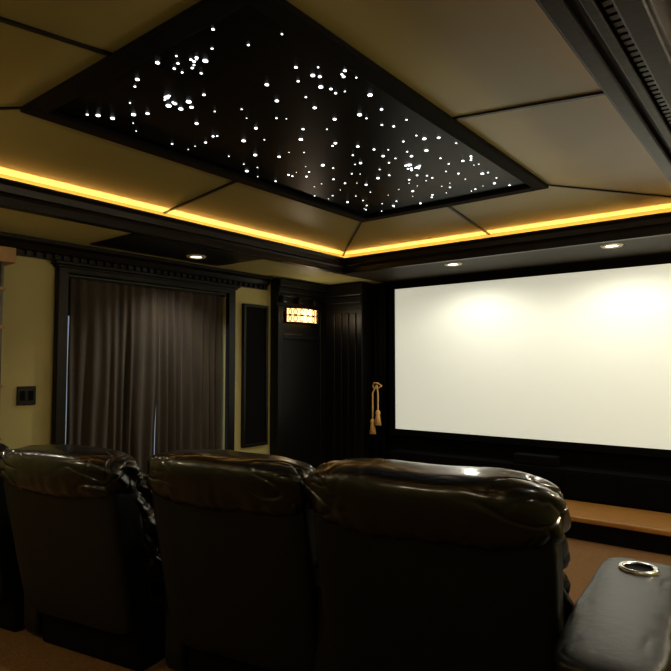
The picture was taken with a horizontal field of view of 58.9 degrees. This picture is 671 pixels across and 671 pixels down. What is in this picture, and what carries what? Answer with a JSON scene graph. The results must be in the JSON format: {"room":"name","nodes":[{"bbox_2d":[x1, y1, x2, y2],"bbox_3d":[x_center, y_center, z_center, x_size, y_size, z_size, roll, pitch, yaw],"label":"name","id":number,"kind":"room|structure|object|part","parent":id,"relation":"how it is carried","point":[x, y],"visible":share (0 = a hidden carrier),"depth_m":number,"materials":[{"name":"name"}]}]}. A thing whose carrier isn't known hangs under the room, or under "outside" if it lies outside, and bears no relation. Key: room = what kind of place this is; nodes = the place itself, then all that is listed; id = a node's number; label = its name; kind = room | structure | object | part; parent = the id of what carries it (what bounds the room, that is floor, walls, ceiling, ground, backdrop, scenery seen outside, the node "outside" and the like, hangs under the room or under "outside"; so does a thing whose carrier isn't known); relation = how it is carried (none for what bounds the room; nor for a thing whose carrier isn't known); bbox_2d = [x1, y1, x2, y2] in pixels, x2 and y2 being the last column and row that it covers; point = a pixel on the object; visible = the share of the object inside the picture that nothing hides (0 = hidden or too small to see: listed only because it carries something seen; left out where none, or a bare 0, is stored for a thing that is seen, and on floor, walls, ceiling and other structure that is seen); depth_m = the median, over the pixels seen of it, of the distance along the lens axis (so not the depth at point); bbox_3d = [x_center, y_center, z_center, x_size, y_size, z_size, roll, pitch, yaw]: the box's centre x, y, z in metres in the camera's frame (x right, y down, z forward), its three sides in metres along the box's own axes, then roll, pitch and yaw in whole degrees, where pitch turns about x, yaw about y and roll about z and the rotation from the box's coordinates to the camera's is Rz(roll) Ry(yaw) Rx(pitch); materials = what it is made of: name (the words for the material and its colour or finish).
{"room":"home theater","nodes":[
{"label":"home theater","id":0,"kind":"room"},
{"bbox_2d":[66,278,158,474],"bbox_3d":[-1.845,0.574,4.963,0.071,2.020,0.832,-2,-4,38],"label":"drape","id":1,"kind":"object","parent":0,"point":[113,369],"depth_m":4.97,"materials":[{"name":"brown fabric"}]},
{"bbox_2d":[0,256,270,454],"bbox_3d":[-2.033,0.196,4.829,0.120,2.800,6.250,-2,-4,38],"label":"wall","id":2,"kind":"structure","parent":0,"point":[29,294],"depth_m":4.46,"materials":[{"name":"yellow paint"}]},
{"bbox_2d":[17,386,35,405],"bbox_3d":[-2.281,0.444,4.390,0.017,0.140,0.135,-2,-4,38],"label":"light switch","id":3,"kind":"object","parent":2,"relation":"attached to","point":[26,395],"visible":1,"depth_m":4.39,"materials":[{"name":"black plastic"}]},
{"bbox_2d":[65,279,155,454],"bbox_3d":[-1.680,0.586,5.308,0.045,2.069,1.656,-2,-4,38],"label":"window","id":4,"kind":"structure","parent":2,"relation":"in","point":[68,316],"depth_m":4.76,"materials":[{"name":"clear glass"}]},
{"bbox_3d":[-1.674,0.586,5.304,0.030,2.069,1.656,-2,-4,38],"label":"sash","id":5,"kind":"part","parent":4,"relation":"part of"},
{"bbox_2d":[0,231,272,289],"bbox_3d":[-2.294,-0.633,4.363,0.099,0.189,5.110,-2,-4,38],"label":"crown molding","id":6,"kind":"structure","parent":2,"relation":"attached to","point":[23,242],"depth_m":5.00,"materials":[{"name":"black wood"}]},
{"bbox_2d":[16,249,266,288],"bbox_3d":[-1.991,-0.591,4.756,0.024,0.035,4.025,-2,-4,38],"label":"blocks","id":7,"kind":"object","parent":2,"relation":"attached to","point":[18,251],"visible":0.87,"depth_m":5.10,"materials":[{"name":"black wood"}]},
{"bbox_2d":[51,267,235,450],"bbox_3d":[-1.584,0.540,5.234,0.059,2.155,1.810,-2,-4,38],"label":"door frame","id":8,"kind":"structure","parent":2,"relation":"attached to","point":[61,273],"depth_m":4.61,"materials":[{"name":"black wood"}]},
{"bbox_2d":[66,276,225,474],"bbox_3d":[-1.616,0.578,5.258,0.094,2.041,1.656,-2,-4,38],"label":"curtain","id":9,"kind":"object","parent":2,"relation":"hanging from","point":[136,352],"visible":0.76,"depth_m":5.18,"materials":[{"name":"brown fabric"}]},
{"bbox_3d":[-1.623,-0.430,5.315,0.024,0.023,1.656,-2,-4,38],"label":"rod","id":10,"kind":"part","parent":9,"relation":"part of","materials":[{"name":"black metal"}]},
{"bbox_2d":[241,303,268,447],"bbox_3d":[-0.839,0.411,6.196,0.044,1.470,0.350,-2,-4,38],"label":"acoustic panel","id":11,"kind":"object","parent":2,"relation":"attached to","point":[255,318],"visible":1,"depth_m":6.18,"materials":[{"name":"black fabric"}]},
{"bbox_2d":[155,289,221,453],"bbox_3d":[-1.369,0.605,5.570,0.086,2.020,0.744,-2,-4,38],"label":"drape","id":12,"kind":"object","parent":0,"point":[188,360],"depth_m":5.57,"materials":[{"name":"brown fabric"}]},
{"bbox_2d":[0,0,670,285],"bbox_3d":[-0.041,-0.877,3.306,4.958,0.212,6.249,-2,-4,38],"label":"ceiling","id":13,"kind":"structure","parent":0,"point":[15,221],"depth_m":4.82,"materials":[{"name":"paint"}]},
{"bbox_2d":[0,106,21,109],"bbox_3d":[-2.028,-1.036,2.749,1.167,0.110,0.014,0,-3,-6],"label":"mitre","id":14,"kind":"object","parent":13,"relation":"attached to","point":[16,107],"visible":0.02,"depth_m":2.80,"materials":[{"name":"black wood"}]},
{"bbox_2d":[0,177,344,273],"bbox_3d":[-1.224,-0.785,4.344,0.062,0.151,4.285,-2,-4,38],"label":"crown molding","id":15,"kind":"structure","parent":13,"relation":"attached to","point":[17,195],"depth_m":4.20,"materials":[{"name":"black wood"}]},
{"bbox_2d":[186,255,205,258],"bbox_3d":[-1.194,-0.673,5.096,0.170,0.011,0.170,-2,-4,38],"label":"recessed light","id":16,"kind":"object","parent":13,"relation":"in","point":[187,256],"visible":1,"depth_m":5.08,"materials":[{"name":"beige"}]},
{"bbox_2d":[163,181,235,213],"bbox_3d":[-0.936,-0.966,4.128,0.837,0.110,0.020,-2,-4,38],"label":"batten","id":17,"kind":"object","parent":13,"relation":"attached to","point":[232,182],"visible":0.64,"depth_m":4.13,"materials":[{"name":"black wood"}]},
{"bbox_2d":[0,16,489,234],"bbox_3d":[-0.025,-1.003,3.405,0.020,0.110,4.329,-2,-4,38],"label":"trim","id":18,"kind":"structure","parent":13,"relation":"attached to","point":[2,19],"depth_m":2.18,"materials":[{"name":"black wood"}]},
{"bbox_2d":[20,0,548,222],"bbox_3d":[-0.024,-1.035,3.408,1.550,0.027,2.764,-2,-4,38],"label":"frame","id":19,"kind":"object","parent":13,"relation":"attached to","point":[204,13],"visible":1,"depth_m":2.59,"materials":[{"name":"black wood"}]},
{"bbox_2d":[54,4,526,215],"bbox_3d":[-0.024,-1.060,3.409,1.510,0.024,2.724,-2,-4,38],"label":"ceiling panel","id":20,"kind":"object","parent":13,"relation":"attached to","point":[235,75],"visible":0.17,"depth_m":2.96,"materials":[{"name":"black"}]},
{"bbox_2d":[86,28,509,209],"bbox_3d":[-0.026,-1.046,3.408,1.308,0.010,2.522,-2,-4,38],"label":"stars","id":21,"kind":"object","parent":20,"relation":"attached to","point":[196,58],"visible":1,"depth_m":2.88,"materials":[{"name":"white plastic"}]},
{"bbox_2d":[0,0,670,257],"bbox_3d":[0.001,-0.931,3.382,3.229,0.244,4.329,-2,-4,38],"label":"ceiling tray","id":22,"kind":"object","parent":13,"relation":"attached to","point":[465,57],"depth_m":2.98,"materials":[{"name":"paint"}]},
{"bbox_2d":[342,222,361,255],"bbox_3d":[0.153,-0.896,5.504,0.014,0.110,1.166,0,-3,-8],"label":"mitre","id":23,"kind":"object","parent":13,"relation":"attached to","point":[360,223],"visible":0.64,"depth_m":5.47,"materials":[{"name":"black wood"}]},
{"bbox_2d":[444,262,461,265],"bbox_3d":[1.096,-0.662,5.542,0.170,0.011,0.170,-2,-4,38],"label":"recessed light","id":24,"kind":"object","parent":13,"relation":"in","point":[451,263],"visible":1,"depth_m":5.52,"materials":[{"name":"beige"}]},
{"bbox_2d":[344,212,670,273],"bbox_3d":[0.001,-0.834,3.377,3.185,0.151,4.285,-2,-4,38],"label":"trim","id":25,"kind":"structure","parent":13,"relation":"attached to","point":[659,224],"depth_m":4.85,"materials":[{"name":"black wood"}]},
{"bbox_2d":[453,91,604,119],"bbox_3d":[0.915,-1.041,2.667,0.902,0.110,0.020,-2,-4,38],"label":"batten","id":26,"kind":"object","parent":13,"relation":"attached to","point":[601,93],"visible":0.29,"depth_m":2.69,"materials":[{"name":"black wood"}]},
{"bbox_2d":[535,0,670,182],"bbox_3d":[1.226,-0.884,2.409,0.062,0.151,4.285,-2,-4,38],"label":"crown molding","id":27,"kind":"structure","parent":13,"relation":"attached to","point":[535,0],"depth_m":1.91,"materials":[{"name":"black wood"}]},
{"bbox_2d":[537,0,670,181],"bbox_3d":[1.246,-0.802,2.389,0.050,0.016,4.185,-2,-4,38],"label":"bead","id":28,"kind":"object","parent":13,"relation":"attached to","point":[559,12],"visible":1,"depth_m":1.86,"materials":[{"name":"black wood"}]},
{"bbox_2d":[548,184,670,197],"bbox_3d":[2.004,-0.970,4.042,1.214,0.110,0.014,0,-3,-4],"label":"mitre","id":29,"kind":"object","parent":13,"relation":"attached to","point":[561,186],"visible":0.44,"depth_m":4.03,"materials":[{"name":"black wood"}]},
{"bbox_2d":[600,243,623,248],"bbox_3d":[2.179,-0.706,4.687,0.170,0.011,0.170,-2,-4,38],"label":"recessed light","id":30,"kind":"object","parent":13,"relation":"in","point":[611,245],"visible":1,"depth_m":4.68,"materials":[{"name":"beige"}]},
{"bbox_2d":[579,0,670,147],"bbox_3d":[1.301,-0.816,2.346,0.030,0.029,4.185,-2,-4,38],"label":"bead","id":31,"kind":"object","parent":13,"relation":"attached to","point":[596,13],"visible":1,"depth_m":1.80,"materials":[{"name":"black wood"}]},
{"bbox_2d":[601,0,670,125],"bbox_3d":[1.316,-0.828,2.310,0.030,0.009,4.145,-2,-4,38],"label":"blocks","id":32,"kind":"object","parent":13,"relation":"attached to","point":[610,9],"visible":0.65,"depth_m":1.80,"materials":[{"name":"black wood"}]},
{"bbox_2d":[611,0,670,111],"bbox_3d":[1.372,-0.809,2.290,0.070,0.049,4.185,-2,-4,38],"label":"bead","id":33,"kind":"object","parent":13,"relation":"attached to","point":[640,18],"visible":1,"depth_m":1.64,"materials":[{"name":"black wood"}]},
{"bbox_2d":[0,538,670,670],"bbox_3d":[-0.041,1.564,3.182,5.160,0.100,6.450,-2,-4,38],"label":"floor","id":34,"kind":"structure","parent":0,"point":[21,650],"depth_m":2.88,"materials":[{"name":"brown carpet"}]},
{"bbox_2d":[0,246,15,440],"bbox_3d":[-2.630,0.461,3.711,0.308,2.157,1.040,-2,-4,38],"label":"bookshelf","id":35,"kind":"object","parent":34,"relation":"on","point":[7,254],"visible":1,"depth_m":4.01,"materials":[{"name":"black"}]},
{"bbox_2d":[0,443,24,631],"bbox_3d":[-1.861,1.030,3.389,0.894,0.988,1.031,-2,-3,27],"label":"recliner","id":36,"kind":"object","parent":34,"relation":"on","point":[11,588],"visible":0.12,"depth_m":2.97,"materials":[{"name":"black leather"}]},
{"bbox_2d":[0,444,164,670],"bbox_3d":[-1.096,1.010,2.987,0.878,0.990,0.996,-2,-3,27],"label":"recliner","id":37,"kind":"object","parent":34,"relation":"on","point":[83,525],"visible":0.84,"depth_m":2.62,"materials":[{"name":"black leather"}]},
{"bbox_2d":[146,449,318,670],"bbox_3d":[-0.289,0.977,2.628,0.886,1.017,1.005,-2,-3,27],"label":"recliner","id":38,"kind":"object","parent":34,"relation":"on","point":[236,531],"visible":0.83,"depth_m":2.24,"materials":[{"name":"black leather"}]},
{"bbox_2d":[270,278,373,468],"bbox_3d":[-0.129,0.537,6.584,0.669,2.299,1.109,-2,-4,38],"label":"panelling","id":39,"kind":"object","parent":34,"relation":"on","point":[322,375],"visible":0.84,"depth_m":6.71,"materials":[{"name":"black wood"}]},
{"bbox_2d":[285,307,318,325],"bbox_3d":[-0.338,-0.214,6.603,0.123,0.177,0.537,-2,-4,38],"label":"lamp","id":40,"kind":"object","parent":39,"relation":"attached to","point":[301,315],"visible":1,"depth_m":6.51,"materials":[{"name":"yellow glass"}]},
{"bbox_3d":[-0.344,-0.213,6.608,0.085,0.150,0.480,-2,-4,38],"label":"glass","id":41,"kind":"part","parent":40,"relation":"part of","materials":[{"name":"white glass"}]},
{"bbox_3d":[-0.333,-0.134,6.596,0.111,0.017,0.537,-2,-4,38],"label":"rail","id":42,"kind":"part","parent":40,"relation":"part of","materials":[{"name":"black metal"}]},
{"bbox_3d":[-0.333,-0.294,6.604,0.111,0.017,0.537,-2,-4,38],"label":"rail","id":43,"kind":"part","parent":40,"relation":"part of","materials":[{"name":"black metal"}]},
{"bbox_3d":[-0.334,-0.214,6.600,0.108,0.011,0.532,-2,-4,38],"label":"rail","id":44,"kind":"part","parent":40,"relation":"part of","materials":[{"name":"black metal"}]},
{"bbox_2d":[305,458,670,670],"bbox_3d":[0.521,0.937,2.068,1.228,1.041,1.072,-2,-3,27],"label":"recliner","id":45,"kind":"object","parent":34,"relation":"on","point":[421,566],"visible":0.98,"depth_m":1.77,"materials":[{"name":"black leather"}]},
{"bbox_2d":[564,499,670,555],"bbox_3d":[1.909,1.522,5.098,4.268,0.180,0.828,-2,-4,38],"label":"stage","id":46,"kind":"object","parent":34,"relation":"on","point":[631,528],"visible":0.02,"depth_m":4.52,"materials":[{"name":"brown wood"}]},
{"bbox_2d":[389,449,670,512],"bbox_3d":[1.889,1.274,5.446,3.200,0.349,0.212,-2,-4,38],"label":"media cabinet","id":47,"kind":"object","parent":46,"relation":"on","point":[649,492],"visible":0.65,"depth_m":5.13,"materials":[{"name":"black wood"}]},
{"bbox_2d":[374,285,385,458],"bbox_3d":[0.497,0.465,6.651,0.162,2.050,0.053,-2,-4,38],"label":"drape","id":48,"kind":"object","parent":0,"point":[379,291],"depth_m":6.65,"materials":[{"name":"black fabric"}]},
{"bbox_2d":[369,382,381,433],"bbox_3d":[0.441,0.801,6.554,0.152,0.568,0.074,-2,-4,38],"label":"tieback","id":49,"kind":"object","parent":48,"relation":"attached to","point":[377,421],"visible":1,"depth_m":6.54,"materials":[{"name":"gold fabric"}]},
{"bbox_3d":[0.433,0.734,6.573,0.064,0.384,0.018,-1,-3,20],"label":"cord","id":50,"kind":"part","parent":49,"relation":"part of","materials":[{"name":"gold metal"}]},
{"bbox_3d":[0.461,0.684,6.554,0.018,0.283,0.046,1,-3,-21],"label":"cord","id":51,"kind":"part","parent":49,"relation":"part of","materials":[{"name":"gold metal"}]},
{"bbox_2d":[374,253,670,476],"bbox_3d":[1.935,0.243,5.751,5.200,2.800,0.120,-2,-4,38],"label":"screen frame","id":52,"kind":"structure","parent":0,"point":[574,458],"depth_m":5.82,"materials":[{"name":"black fabric"}]},
{"bbox_2d":[389,257,670,457],"bbox_3d":[1.845,0.221,5.713,3.132,1.672,0.048,-2,-4,38],"label":"projection screen","id":53,"kind":"object","parent":52,"relation":"attached to","point":[578,358],"visible":1,"depth_m":5.62,"materials":[{"name":"white fabric"}]}
]}

